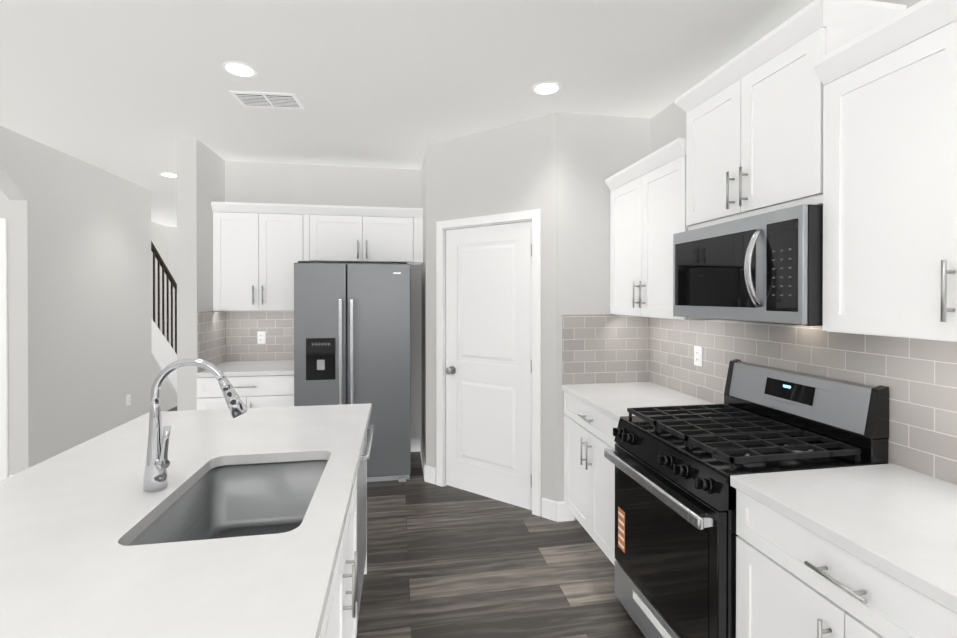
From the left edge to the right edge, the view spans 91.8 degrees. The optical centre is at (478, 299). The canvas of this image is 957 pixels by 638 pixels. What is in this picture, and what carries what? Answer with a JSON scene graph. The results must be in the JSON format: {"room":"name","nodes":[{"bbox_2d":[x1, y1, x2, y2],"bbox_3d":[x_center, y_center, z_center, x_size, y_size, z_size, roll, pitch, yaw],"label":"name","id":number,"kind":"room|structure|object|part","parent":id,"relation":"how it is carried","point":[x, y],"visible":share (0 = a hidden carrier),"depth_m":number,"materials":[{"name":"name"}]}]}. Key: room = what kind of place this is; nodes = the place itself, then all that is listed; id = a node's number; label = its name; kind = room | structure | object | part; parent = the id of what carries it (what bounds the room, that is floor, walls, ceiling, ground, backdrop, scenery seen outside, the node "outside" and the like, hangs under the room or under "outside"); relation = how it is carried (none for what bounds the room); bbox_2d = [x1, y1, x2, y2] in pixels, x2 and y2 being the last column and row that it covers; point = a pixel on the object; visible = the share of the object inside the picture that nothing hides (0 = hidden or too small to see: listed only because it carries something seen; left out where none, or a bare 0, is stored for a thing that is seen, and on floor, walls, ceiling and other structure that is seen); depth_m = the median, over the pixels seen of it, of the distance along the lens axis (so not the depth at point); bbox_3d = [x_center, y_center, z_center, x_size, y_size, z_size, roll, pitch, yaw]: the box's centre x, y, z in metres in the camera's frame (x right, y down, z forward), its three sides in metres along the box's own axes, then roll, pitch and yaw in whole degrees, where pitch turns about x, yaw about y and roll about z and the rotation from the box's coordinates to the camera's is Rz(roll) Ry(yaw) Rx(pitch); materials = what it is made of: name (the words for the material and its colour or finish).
{"room":"kitchen","nodes":[
{"label":"kitchen","id":0,"kind":"room"},
{"bbox_2d":[0,189,10,476],"bbox_3d":[-4.703,0.116,3.440,2.200,2.740,0.120,0,0,-10],"label":"wall","id":1,"kind":"structure","parent":0,"point":[4,206],"depth_m":3.57,"materials":[{"name":"grey paint"}]},
{"bbox_2d":[0,218,7,480],"bbox_3d":[-4.066,0.433,3.544,0.884,2.105,0.138,0,0,-10],"label":"door frame","id":2,"kind":"structure","parent":1,"relation":"attached to","point":[3,221],"depth_m":3.55,"materials":[{"name":"white paint"}]},
{"bbox_2d":[0,126,151,474],"bbox_3d":[-3.598,0.114,3.856,0.120,2.740,3.100,0,0,-10],"label":"wall","id":3,"kind":"structure","parent":0,"point":[80,302],"depth_m":4.07,"materials":[{"name":"grey paint"}]},
{"bbox_2d":[126,394,130,405],"bbox_3d":[-3.718,1.069,4.926,0.009,0.114,0.070,0,0,-10],"label":"electrical outlet","id":4,"kind":"object","parent":3,"relation":"attached to","point":[128,399],"visible":1,"depth_m":4.92,"materials":[{"name":"white plastic"}]},
{"bbox_2d":[151,222,167,339],"bbox_3d":[-5.109,0.104,5.820,0.120,2.740,4.710,0,0,-10],"label":"wall","id":5,"kind":"structure","parent":0,"point":[159,236],"depth_m":7.88,"materials":[{"name":"grey paint"}]},
{"bbox_2d":[168,227,176,350],"bbox_3d":[-4.845,0.092,8.318,3.600,2.740,0.120,0,0,-10],"label":"wall","id":6,"kind":"structure","parent":0,"point":[172,250],"depth_m":8.16,"materials":[{"name":"grey paint"}]},
{"bbox_2d":[177,137,224,410],"bbox_3d":[-2.317,0.114,3.902,0.140,2.740,0.610,0,0,-10],"label":"wall","id":7,"kind":"structure","parent":0,"point":[200,176],"depth_m":3.61,"materials":[{"name":"grey paint"}]},
{"bbox_2d":[197,311,225,371],"bbox_3d":[-2.244,0.333,3.914,0.008,0.469,0.596,0,0,-10],"label":"wall tile","id":8,"kind":"structure","parent":7,"relation":"attached to","point":[211,336],"depth_m":3.88,"materials":[{"name":"grey tile"}]},
{"bbox_2d":[225,161,420,437],"bbox_3d":[-1.508,0.111,4.414,1.910,2.740,0.120,0,0,-10],"label":"wall","id":9,"kind":"structure","parent":0,"point":[262,182],"depth_m":4.39,"materials":[{"name":"grey paint"}]},
{"bbox_2d":[211,201,302,310],"bbox_3d":[-1.913,-0.352,4.127,0.730,0.900,0.298,0,0,-10],"label":"upper cabinet","id":10,"kind":"object","parent":9,"relation":"attached to","point":[260,250],"depth_m":3.98,"materials":[{"name":"white paint"}]},
{"bbox_2d":[226,311,293,361],"bbox_3d":[-1.939,0.332,4.275,0.716,0.469,0.008,0,0,-10],"label":"wall tile","id":11,"kind":"structure","parent":9,"relation":"attached to","point":[243,328],"depth_m":4.26,"materials":[{"name":"grey tile"}]},
{"bbox_2d":[257,331,265,343],"bbox_3d":[-1.993,0.352,4.256,0.070,0.114,0.009,0,0,-10],"label":"electrical outlet","id":12,"kind":"object","parent":11,"relation":"attached to","point":[261,337],"visible":1,"depth_m":4.25,"materials":[{"name":"white plastic"}]},
{"bbox_2d":[303,205,414,263],"bbox_3d":[-1.083,-0.570,4.271,0.955,0.465,0.298,0,0,-10],"label":"upper cabinet","id":13,"kind":"object","parent":9,"relation":"attached to","point":[331,233],"depth_m":4.12,"materials":[{"name":"white paint"}]},
{"bbox_2d":[411,438,418,451],"bbox_3d":[-1.068,1.416,4.429,1.040,0.130,0.014,0,0,-10],"label":"baseboard","id":14,"kind":"structure","parent":9,"relation":"attached to","point":[414,441],"depth_m":4.50,"materials":[{"name":"white paint"}]},
{"bbox_2d":[168,406,645,637],"bbox_3d":[-1.930,1.540,2.683,9.000,0.100,14.000,0,0,-10],"label":"floor","id":15,"kind":"structure","parent":0,"point":[447,561],"depth_m":2.53,"materials":[{"name":"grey wood"}]},
{"bbox_2d":[151,241,176,410],"bbox_3d":[-4.435,0.242,5.332,1.020,2.470,3.305,0,0,-10],"label":"stairs","id":16,"kind":"structure","parent":15,"relation":"on","point":[164,354],"depth_m":6.01,"materials":[{"name":"grey paint"}]},
{"bbox_3d":[-4.115,0.268,6.207,0.090,2.409,1.681,0,0,-10],"label":"stair rail","id":17,"kind":"part","parent":16,"relation":"part of","materials":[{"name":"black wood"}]},
{"bbox_2d":[196,360,293,409],"bbox_3d":[-1.881,1.026,3.952,0.730,0.916,0.668,0,0,-10],"label":"base cabinet","id":18,"kind":"object","parent":15,"relation":"on","point":[259,384],"visible":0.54,"depth_m":3.68,"materials":[{"name":"white paint"}]},
{"bbox_2d":[196,360,293,377],"bbox_3d":[-1.879,0.585,3.955,0.723,0.035,0.643,0,0,-10],"label":"countertop","id":19,"kind":"structure","parent":18,"relation":"on","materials":[{"name":"white stone"}]},
{"bbox_2d":[320,418,373,637],"bbox_3d":[-0.655,1.060,0.596,0.845,0.880,3.796,0,0,-10],"label":"kitchen island","id":20,"kind":"object","parent":15,"relation":"on","point":[341,617],"depth_m":1.65,"materials":[{"name":"white paint"}]},
{"bbox_2d":[0,403,371,637],"bbox_3d":[-0.805,0.602,0.567,1.110,0.035,3.854,0,0,-10],"label":"island countertop","id":21,"kind":"structure","parent":20,"relation":"on","point":[65,571],"depth_m":1.08,"materials":[{"name":"white stone"}]},
{"bbox_2d":[136,358,251,493],"bbox_3d":[-0.874,0.381,1.431,0.294,0.397,0.078,0,0,-10],"label":"faucet","id":22,"kind":"object","parent":21,"relation":"on","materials":[{"name":"silver metal"}]},
{"bbox_2d":[120,454,331,545],"bbox_3d":[-0.713,0.722,1.434,0.480,0.238,0.689,0,0,-10],"label":"sink","id":23,"kind":"object","parent":21,"relation":"in","point":[235,496],"depth_m":1.72,"materials":[{"name":"silver metal"}]},
{"bbox_2d":[294,261,410,481],"bbox_3d":[-1.052,0.591,4.014,0.905,1.785,0.770,0,0,-10],"label":"refrigerator","id":24,"kind":"object","parent":15,"relation":"on","point":[352,333],"visible":0.77,"depth_m":3.71,"materials":[{"name":"grey metal"}]},
{"bbox_2d":[561,382,713,565],"bbox_3d":[0.935,1.032,2.752,0.666,0.916,0.841,0,0,-10],"label":"base cabinet","id":25,"kind":"object","parent":15,"relation":"on","point":[593,413],"visible":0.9,"depth_m":2.69,"materials":[{"name":"white paint"}]},
{"bbox_2d":[561,382,713,421],"bbox_3d":[0.941,0.591,2.747,0.641,0.035,0.834,0,0,-10],"label":"countertop","id":26,"kind":"structure","parent":25,"relation":"on","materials":[{"name":"white stone"}]},
{"bbox_2d":[604,359,888,637],"bbox_3d":[1.030,0.901,1.953,0.735,1.185,0.752,0,0,-10],"label":"range","id":27,"kind":"object","parent":15,"relation":"on","point":[676,467],"visible":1,"depth_m":1.81,"materials":[{"name":"black metal"}]},
{"bbox_2d":[736,492,956,637],"bbox_3d":[1.224,1.057,1.212,0.628,0.880,0.760,0,0,-10],"label":"base cabinet","id":28,"kind":"object","parent":15,"relation":"on","point":[791,583],"depth_m":1.26,"materials":[{"name":"white paint"}]},
{"bbox_2d":[730,464,956,615],"bbox_3d":[1.354,0.603,0.386,0.641,0.035,2.432,0,0,-10],"label":"countertop","id":29,"kind":"structure","parent":28,"relation":"on","point":[901,523],"depth_m":1.26,"materials":[{"name":"white stone"}]},
{"bbox_2d":[0,0,814,226],"bbox_3d":[-1.930,-1.300,2.668,9.000,0.100,14.000,0,0,-10],"label":"ceiling","id":30,"kind":"structure","parent":0,"point":[131,90],"depth_m":2.51,"materials":[{"name":"white paint"}]},
{"bbox_2d":[159,172,176,176],"bbox_3d":[-3.125,-1.256,4.683,0.170,0.007,0.170,0,0,-10],"label":"recessed light","id":31,"kind":"object","parent":30,"relation":"in","point":[166,174],"visible":0.83,"depth_m":4.65,"materials":[{"name":"white paint"}]},
{"bbox_2d":[222,61,256,77],"bbox_3d":[-1.294,-1.245,2.516,0.170,0.007,0.170,0,0,-10],"label":"recessed light","id":32,"kind":"object","parent":30,"relation":"in","point":[239,69],"visible":1,"depth_m":2.50,"materials":[{"name":"white paint"}]},
{"bbox_2d":[229,91,304,109],"bbox_3d":[-1.317,-1.245,2.908,0.380,0.011,0.230,0,0,-6],"label":"ceiling vent","id":33,"kind":"object","parent":30,"relation":"in","point":[267,100],"visible":0.98,"depth_m":2.89,"materials":[{"name":"white metal"}]},
{"bbox_2d":[532,81,560,94],"bbox_3d":[0.402,-1.246,2.741,0.170,0.007,0.170,0,0,-10],"label":"recessed light","id":34,"kind":"object","parent":30,"relation":"in","point":[546,88],"visible":1,"depth_m":2.73,"materials":[{"name":"white paint"}]},
{"bbox_2d":[421,147,425,460],"bbox_3d":[-0.444,0.112,4.219,0.120,2.740,0.870,0,0,-10],"label":"wall","id":35,"kind":"structure","parent":0,"point":[423,321],"depth_m":4.13,"materials":[{"name":"grey paint"}]},
{"bbox_2d":[419,438,427,481],"bbox_3d":[-0.488,1.418,4.092,0.014,0.130,0.798,0,0,-10],"label":"baseboard","id":36,"kind":"structure","parent":35,"relation":"attached to","point":[425,467],"depth_m":3.92,"materials":[{"name":"white paint"}]},
{"bbox_2d":[426,113,555,515],"bbox_3d":[0.081,0.116,3.496,1.160,2.740,0.120,0,0,35],"label":"wall","id":37,"kind":"structure","parent":0,"point":[508,168],"depth_m":3.35,"materials":[{"name":"grey paint"}]},
{"bbox_2d":[436,209,540,515],"bbox_3d":[0.062,0.434,3.463,0.705,2.105,0.706,0,0,-10],"label":"door frame","id":38,"kind":"structure","parent":37,"relation":"attached to","point":[534,216],"depth_m":3.32,"materials":[{"name":"white paint"}]},
{"bbox_2d":[445,221,531,509],"bbox_3d":[0.064,0.465,3.463,0.584,2.018,0.586,0,0,-10],"label":"pantry door","id":39,"kind":"structure","parent":37,"relation":"in","point":[488,370],"depth_m":3.44,"materials":[{"name":"white paint"}]},
{"bbox_2d":[556,112,649,518],"bbox_3d":[0.847,0.117,3.221,0.680,2.740,0.120,0,0,-10],"label":"wall","id":40,"kind":"structure","parent":0,"point":[593,152],"depth_m":3.13,"materials":[{"name":"grey paint"}]},
{"bbox_2d":[562,314,649,384],"bbox_3d":[0.874,0.337,3.162,0.632,0.469,0.008,0,0,-10],"label":"wall tile","id":41,"kind":"structure","parent":40,"relation":"attached to","point":[605,348],"depth_m":3.16,"materials":[{"name":"grey tile"}]},
{"bbox_2d":[650,0,954,484],"bbox_3d":[1.801,0.133,0.089,0.120,2.740,6.620,0,0,-10],"label":"wall","id":42,"kind":"structure","parent":0,"point":[668,125],"depth_m":2.98,"materials":[{"name":"grey paint"}]},
{"bbox_2d":[605,138,716,319],"bbox_3d":[1.098,-0.354,2.773,0.336,0.918,0.841,0,0,-10],"label":"upper cabinet","id":43,"kind":"object","parent":42,"relation":"attached to","point":[647,207],"visible":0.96,"depth_m":2.69,"materials":[{"name":"white paint"}]},
{"bbox_2d":[675,0,906,230],"bbox_3d":[1.236,-0.673,1.981,0.336,0.682,0.838,0,0,-10],"label":"upper cabinet","id":44,"kind":"object","parent":42,"relation":"attached to","point":[754,129],"visible":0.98,"depth_m":1.82,"materials":[{"name":"white paint"}]},
{"bbox_2d":[673,204,822,325],"bbox_3d":[1.190,-0.117,1.976,0.428,0.418,0.756,0,0,-10],"label":"microwave","id":45,"kind":"object","parent":44,"relation":"attached to","point":[765,267],"visible":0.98,"depth_m":1.76,"materials":[{"name":"silver metal"}]},
{"bbox_2d":[650,317,956,484],"bbox_3d":[1.550,0.325,1.148,0.008,0.514,4.192,0,0,-10],"label":"wall tile","id":46,"kind":"structure","parent":42,"relation":"attached to","point":[918,377],"depth_m":1.79,"materials":[{"name":"grey tile"}]},
{"bbox_2d":[694,346,701,366],"bbox_3d":[1.273,0.330,2.688,0.009,0.114,0.070,0,0,-10],"label":"electrical outlet","id":47,"kind":"object","parent":46,"relation":"attached to","point":[697,355],"visible":1,"depth_m":2.68,"materials":[{"name":"white plastic"}]},
{"bbox_2d":[813,0,956,341],"bbox_3d":[1.398,-0.337,1.164,0.298,0.900,0.904,0,0,-10],"label":"upper cabinet","id":48,"kind":"object","parent":42,"relation":"attached to","point":[890,177],"depth_m":1.36,"materials":[{"name":"white paint"}]}
]}

